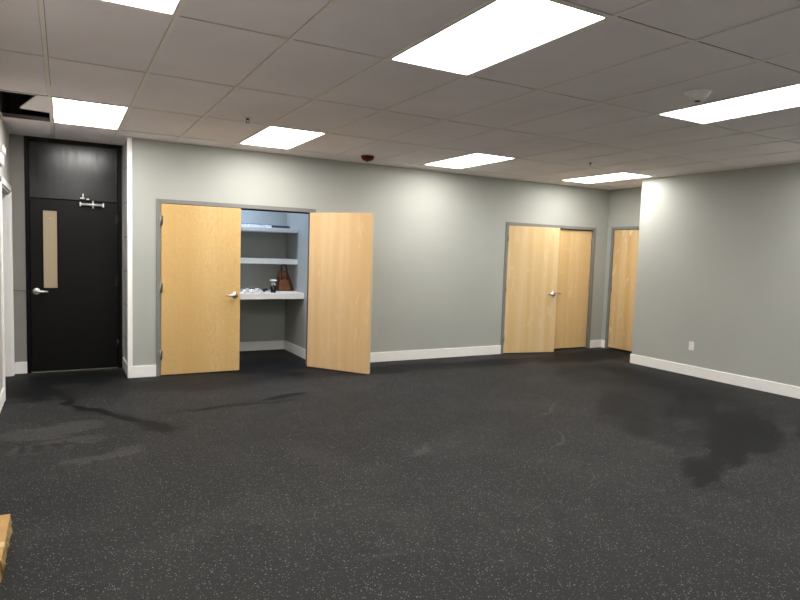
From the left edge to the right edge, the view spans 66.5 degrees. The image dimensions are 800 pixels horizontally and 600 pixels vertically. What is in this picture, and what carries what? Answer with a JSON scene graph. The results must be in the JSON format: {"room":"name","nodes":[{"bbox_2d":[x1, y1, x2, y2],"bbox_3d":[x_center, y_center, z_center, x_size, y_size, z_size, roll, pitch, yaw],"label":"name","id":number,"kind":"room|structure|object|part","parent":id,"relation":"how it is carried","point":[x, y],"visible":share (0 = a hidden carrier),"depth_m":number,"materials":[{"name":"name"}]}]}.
{"room":"empty office room","nodes":[
{"label":"empty office room","id":0,"kind":"room"},
{"bbox_2d":[0,91,9,392],"bbox_3d":[-1.945,-0.473,2.315,0.140,3.500,10.260,-1,5,-29],"label":"wall","id":1,"kind":"structure","parent":0,"point":[4,96],"depth_m":6.11,"materials":[{"name":"beige paint"}]},
{"bbox_2d":[0,388,4,412],"bbox_3d":[-1.599,1.260,1.880,0.014,0.135,8.880,-1,5,-29],"label":"baseboard","id":2,"kind":"structure","parent":1,"relation":"attached to","point":[2,395],"depth_m":5.56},
{"bbox_2d":[0,145,5,165],"bbox_3d":[-3.712,-1.350,5.692,0.044,0.173,0.280,-1,5,-29],"label":"emergency light","id":3,"kind":"object","parent":1,"relation":"attached to","point":[2,148],"visible":1,"depth_m":5.61,"materials":[{"name":"white plastic"}]},
{"bbox_2d":[0,175,14,399],"bbox_3d":[-4.091,-0.150,6.219,0.168,2.115,1.335,-1,5,-29],"label":"trim","id":4,"kind":"structure","parent":1,"relation":"attached to","point":[6,238],"depth_m":6.72,"materials":[{"name":"white paint"}]},
{"bbox_2d":[9,65,123,372],"bbox_3d":[-3.947,-0.910,7.129,1.295,3.500,0.140,-1,5,-29],"label":"wall","id":5,"kind":"structure","parent":0,"point":[16,142],"depth_m":6.88,"materials":[{"name":"grey paint"}]},
{"bbox_2d":[15,362,26,373],"bbox_3d":[-4.348,0.777,6.980,0.137,0.135,0.014,-1,5,-29],"label":"baseboard","id":6,"kind":"structure","parent":5,"relation":"attached to","point":[20,367],"depth_m":6.98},
{"bbox_2d":[24,136,121,372],"bbox_3d":[-3.828,-0.504,7.190,0.996,2.689,0.196,-1,5,-29],"label":"door","id":7,"kind":"structure","parent":5,"relation":"in","point":[74,248],"depth_m":7.15,"materials":[{"name":"black paint"}]},
{"bbox_3d":[-4.126,-0.098,6.994,0.157,0.080,0.070,-1,5,-29],"label":"lever handle","id":8,"kind":"part","parent":7,"relation":"part of","materials":[{"name":"metal"}]},
{"bbox_3d":[-4.034,-0.583,7.034,0.166,0.915,0.011,-1,5,-29],"label":"vision frame","id":9,"kind":"part","parent":7,"relation":"part of","materials":[{"name":"beige glass"}]},
{"bbox_3d":[-4.035,-0.583,7.036,0.138,0.887,0.008,-1,5,-29],"label":"vision panel","id":10,"kind":"part","parent":7,"relation":"part of","materials":[{"name":"beige glass"}]},
{"bbox_3d":[-3.797,-1.483,7.110,0.905,0.630,0.044,-1,5,-29],"label":"transom panel","id":11,"kind":"part","parent":7,"relation":"part of","materials":[{"name":"black paint"}]},
{"bbox_2d":[123,140,126,361],"bbox_3d":[-3.184,-0.895,7.254,0.160,3.500,0.700,-1,5,-29],"label":"wall","id":12,"kind":"structure","parent":0,"point":[125,143],"depth_m":7.20,"materials":[{"name":"grey paint"}]},
{"bbox_2d":[123,357,126,374],"bbox_3d":[-3.247,0.793,7.220,0.014,0.135,0.660,-1,5,-29],"label":"baseboard","id":13,"kind":"structure","parent":12,"relation":"attached to","point":[124,360],"depth_m":7.27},
{"bbox_2d":[240,210,307,349],"bbox_3d":[-2.307,-0.936,8.148,2.240,3.500,1.420,-1,5,-29],"label":"wall","id":14,"kind":"structure","parent":0,"point":[260,319],"depth_m":9.00,"materials":[{"name":"grey paint"}]},
{"bbox_2d":[241,258,297,263],"bbox_3d":[-2.523,-0.557,8.454,2.129,0.071,0.539,-1,5,-29],"label":"closet shelf","id":15,"kind":"object","parent":14,"relation":"attached to","point":[243,260],"visible":0.44,"depth_m":8.54,"materials":[{"name":"white wood"}]},
{"bbox_2d":[241,226,297,232],"bbox_3d":[-2.510,-0.998,8.422,2.129,0.057,0.534,-1,5,-29],"label":"closet shelf","id":16,"kind":"object","parent":14,"relation":"attached to","point":[243,228],"visible":0.44,"depth_m":8.53,"materials":[{"name":"white wood"}]},
{"bbox_2d":[246,223,255,226],"bbox_3d":[-2.064,-1.036,8.450,0.120,0.043,0.110,-1,5,-29],"label":"packet","id":17,"kind":"object","parent":16,"relation":"on","point":[247,224],"visible":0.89,"depth_m":8.40,"materials":[{"name":"paper"}]},
{"bbox_2d":[271,225,289,228],"bbox_3d":[-1.697,-1.035,8.654,0.260,0.034,0.120,-1,5,-29],"label":"case","id":18,"kind":"object","parent":16,"relation":"on","point":[273,226],"visible":0.82,"depth_m":8.59,"materials":[{"name":"plastic"}]},
{"bbox_2d":[240,289,303,298],"bbox_3d":[-2.471,-0.080,8.369,2.129,0.083,0.817,-1,5,-29],"label":"closet shelf","id":19,"kind":"object","parent":14,"relation":"attached to","point":[267,294],"visible":0.34,"depth_m":8.34,"materials":[{"name":"white wood"}]},
{"bbox_2d":[270,279,276,292],"bbox_3d":[-1.741,-0.191,8.388,0.103,0.182,0.103,-1,5,-29],"label":"drink cup","id":20,"kind":"object","parent":19,"relation":"on","point":[273,283],"visible":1,"depth_m":8.36,"materials":[{"name":"white paper"}]},
{"bbox_2d":[276,264,293,290],"bbox_3d":[-1.690,-0.331,8.851,0.284,0.393,0.140,-1,5,-29],"label":"tote bag","id":21,"kind":"object","parent":19,"relation":"on","point":[284,283],"visible":0.87,"depth_m":8.82,"materials":[{"name":"brown leather"}]},
{"bbox_2d":[239,340,305,358],"bbox_3d":[-2.376,0.745,8.213,2.132,0.135,1.320,-1,5,-29],"label":"baseboard","id":22,"kind":"structure","parent":14,"relation":"attached to","point":[280,344],"depth_m":9.07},
{"bbox_2d":[132,138,609,365],"bbox_3d":[0.288,-0.896,8.704,7.640,3.500,0.120,-1,5,-29],"label":"wall","id":23,"kind":"structure","parent":0,"point":[439,245],"depth_m":8.54,"materials":[{"name":"grey paint"}]},
{"bbox_2d":[127,137,132,377],"bbox_3d":[-3.034,-0.455,6.846,0.051,2.695,0.034,-1,5,-29],"label":"trim","id":24,"kind":"structure","parent":23,"relation":"attached to","point":[129,139],"depth_m":6.83,"materials":[{"name":"white paint"}]},
{"bbox_2d":[158,203,240,374],"bbox_3d":[-2.356,-0.115,7.214,0.936,1.980,0.114,-1,5,-29],"label":"door","id":25,"kind":"structure","parent":23,"relation":"in","point":[199,286],"depth_m":7.22,"materials":[{"name":"brown wood"}]},
{"bbox_3d":[-2.028,-0.060,7.376,0.157,0.080,0.070,-1,5,-29],"label":"lever handle","id":26,"kind":"part","parent":25,"relation":"part of","materials":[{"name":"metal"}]},
{"bbox_2d":[156,198,315,375],"bbox_3d":[-1.988,-0.147,7.517,1.921,2.045,0.149,-1,5,-29],"label":"door frame","id":27,"kind":"structure","parent":23,"relation":"attached to","point":[158,201],"depth_m":7.07,"materials":[{"name":"grey metal"}]},
{"bbox_2d":[307,213,373,373],"bbox_3d":[-0.772,-0.100,7.678,0.936,1.980,0.057,4,5,25],"label":"door","id":28,"kind":"structure","parent":23,"relation":"in","point":[340,244],"depth_m":7.63,"materials":[{"name":"brown wood"}]},
{"bbox_2d":[128,340,601,377],"bbox_3d":[0.198,0.787,8.737,7.515,0.135,0.014,-1,5,-29],"label":"baseboard","id":29,"kind":"structure","parent":23,"relation":"attached to","point":[146,370],"depth_m":8.78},
{"bbox_2d":[503,225,559,352],"bbox_3d":[2.064,-0.154,9.562,0.936,1.980,0.114,0,5,-18],"label":"door","id":30,"kind":"structure","parent":23,"relation":"in","point":[533,252],"depth_m":9.57,"materials":[{"name":"brown wood"}]},
{"bbox_2d":[501,222,595,353],"bbox_3d":[2.402,-0.193,9.940,1.913,2.045,0.149,-1,5,-29],"label":"door frame","id":31,"kind":"structure","parent":23,"relation":"attached to","point":[592,260],"depth_m":10.00,"materials":[{"name":"grey metal"}]},
{"bbox_2d":[554,229,591,348],"bbox_3d":[2.832,-0.174,10.130,0.928,1.965,0.114,-1,5,-29],"label":"door","id":32,"kind":"structure","parent":23,"relation":"in","point":[573,286],"depth_m":10.17,"materials":[{"name":"brown wood"}]},
{"bbox_2d":[0,347,799,599],"bbox_3d":[0.839,1.241,4.528,10.850,0.080,11.350,-1,5,-29],"label":"floor","id":33,"kind":"structure","parent":0,"point":[576,473],"depth_m":4.01,"materials":[{"name":"rubber"}]},
{"bbox_2d":[0,514,11,582],"bbox_3d":[-2.001,1.185,2.878,0.274,0.106,0.536,-1,5,-29],"label":"cardboard box","id":34,"kind":"object","parent":33,"relation":"on","point":[5,520],"visible":1,"depth_m":2.93,"materials":[{"name":"brown cardboard"}]},
{"bbox_2d":[0,0,799,189],"bbox_3d":[1.916,-1.476,4.391,8.717,0.040,10.324,-1,5,-29],"label":"ceiling","id":35,"kind":"structure","parent":0,"point":[594,94],"depth_m":4.20,"materials":[{"name":"tile"}]},
{"bbox_2d":[20,85,52,112],"bbox_3d":[-2.885,-1.740,5.396,0.600,0.016,1.190,-2,6,-43],"label":"tile","id":36,"kind":"structure","parent":35,"relation":"on","point":[37,103],"depth_m":5.46,"materials":[{"name":"white"}]},
{"bbox_2d":[51,96,128,129],"bbox_3d":[-2.884,-1.724,5.647,0.584,0.031,1.190,-1,5,-29],"label":"recessed light","id":37,"kind":"object","parent":35,"relation":"in","point":[64,111],"visible":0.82,"depth_m":5.61,"materials":[{"name":"white plastic"}]},
{"bbox_2d":[100,0,181,15],"bbox_3d":[-1.125,-1.421,2.465,0.584,0.031,1.190,-1,5,-29],"label":"recessed light","id":38,"kind":"object","parent":35,"relation":"in","point":[170,7],"visible":1,"depth_m":3.01,"materials":[{"name":"white plastic"}]},
{"bbox_2d":[116,0,177,11],"bbox_3d":[-1.125,-1.418,2.466,0.560,0.002,1.166,-1,5,-29],"label":"diffuser","id":39,"kind":"object","parent":38,"relation":"attached to","point":[151,5],"depth_m":3.01,"materials":[{"name":"white plastic"}]},
{"bbox_2d":[239,125,324,148],"bbox_3d":[-1.282,-1.741,6.530,0.584,0.031,1.190,-1,5,-29],"label":"recessed light","id":40,"kind":"object","parent":35,"relation":"in","point":[275,137],"visible":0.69,"depth_m":6.51,"materials":[{"name":"white plastic"}]},
{"bbox_2d":[361,154,374,161],"bbox_3d":[-0.397,-1.728,7.455,0.179,0.083,0.179,-1,5,-29],"label":"dome","id":41,"kind":"object","parent":35,"relation":"attached to","point":[366,157],"visible":1,"depth_m":7.40,"materials":[{"name":"red plastic"}]},
{"bbox_2d":[424,153,515,168],"bbox_3d":[0.852,-1.764,7.708,0.584,0.031,1.190,-1,5,-29],"label":"recessed light","id":42,"kind":"object","parent":35,"relation":"in","point":[475,159],"visible":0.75,"depth_m":7.71,"materials":[{"name":"white plastic"}]},
{"bbox_2d":[389,0,608,75],"bbox_3d":[0.476,-1.438,3.349,0.584,0.031,1.190,-1,5,-29],"label":"recessed light","id":43,"kind":"object","parent":35,"relation":"in","point":[499,31],"visible":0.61,"depth_m":3.27,"materials":[{"name":"white plastic"}]},
{"bbox_2d":[561,172,652,183],"bbox_3d":[2.987,-1.786,8.887,0.584,0.031,1.190,-1,5,-29],"label":"recessed light","id":44,"kind":"object","parent":35,"relation":"in","point":[619,176],"visible":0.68,"depth_m":8.90,"materials":[{"name":"white plastic"}]},
{"bbox_2d":[569,173,644,182],"bbox_3d":[2.987,-1.782,8.887,0.560,0.002,1.166,-1,5,-29],"label":"diffuser","id":45,"kind":"object","parent":44,"relation":"attached to","point":[619,176],"depth_m":8.91,"materials":[{"name":"white plastic"}]},
{"bbox_2d":[684,89,711,101],"bbox_3d":[2.063,-1.406,4.224,0.176,0.068,0.176,-1,5,-29],"label":"smoke detector","id":46,"kind":"object","parent":35,"relation":"attached to","point":[695,95],"visible":1,"depth_m":4.18,"materials":[{"name":"white plastic"}]},
{"bbox_2d":[657,84,799,123],"bbox_3d":[2.611,-1.461,4.527,0.584,0.031,1.190,-1,5,-29],"label":"recessed light","id":47,"kind":"object","parent":35,"relation":"in","point":[785,97],"visible":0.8,"depth_m":4.62,"materials":[{"name":"white plastic"}]},
{"bbox_2d":[601,187,641,339],"bbox_3d":[3.913,-0.871,9.896,0.140,3.500,1.300,-1,5,-29],"label":"wall","id":48,"kind":"structure","parent":0,"point":[624,204],"depth_m":10.18,"materials":[{"name":"grey paint"}]},
{"bbox_2d":[605,226,638,347],"bbox_3d":[3.856,-0.163,9.994,0.149,2.070,1.008,-1,5,-29],"label":"door frame","id":49,"kind":"structure","parent":48,"relation":"attached to","point":[629,227],"depth_m":10.35,"materials":[{"name":"grey metal"}]},
{"bbox_2d":[608,230,638,350],"bbox_3d":[3.788,-0.153,9.974,0.114,1.988,0.936,-1,5,-29],"label":"door","id":50,"kind":"structure","parent":48,"relation":"in","point":[625,242],"depth_m":10.14,"materials":[{"name":"brown wood"}]},
{"bbox_2d":[632,163,799,386],"bbox_3d":[5.889,-0.469,5.523,0.914,3.500,8.300,-1,5,-29],"label":"wall","id":51,"kind":"structure","parent":0,"point":[718,260],"depth_m":7.78,"materials":[{"name":"grey paint"}]},
{"bbox_2d":[689,341,693,349],"bbox_3d":[3.907,0.616,8.179,0.009,0.116,0.072,-1,5,-29],"label":"wall outlet","id":52,"kind":"object","parent":51,"relation":"attached to","point":[691,344],"visible":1,"depth_m":8.17,"materials":[{"name":"white plastic"}]},
{"bbox_2d":[601,340,799,398],"bbox_3d":[5.457,1.155,6.176,0.788,0.135,9.586,-1,5,-29],"label":"baseboard","id":53,"kind":"structure","parent":51,"relation":"attached to","point":[738,380],"depth_m":7.82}
]}

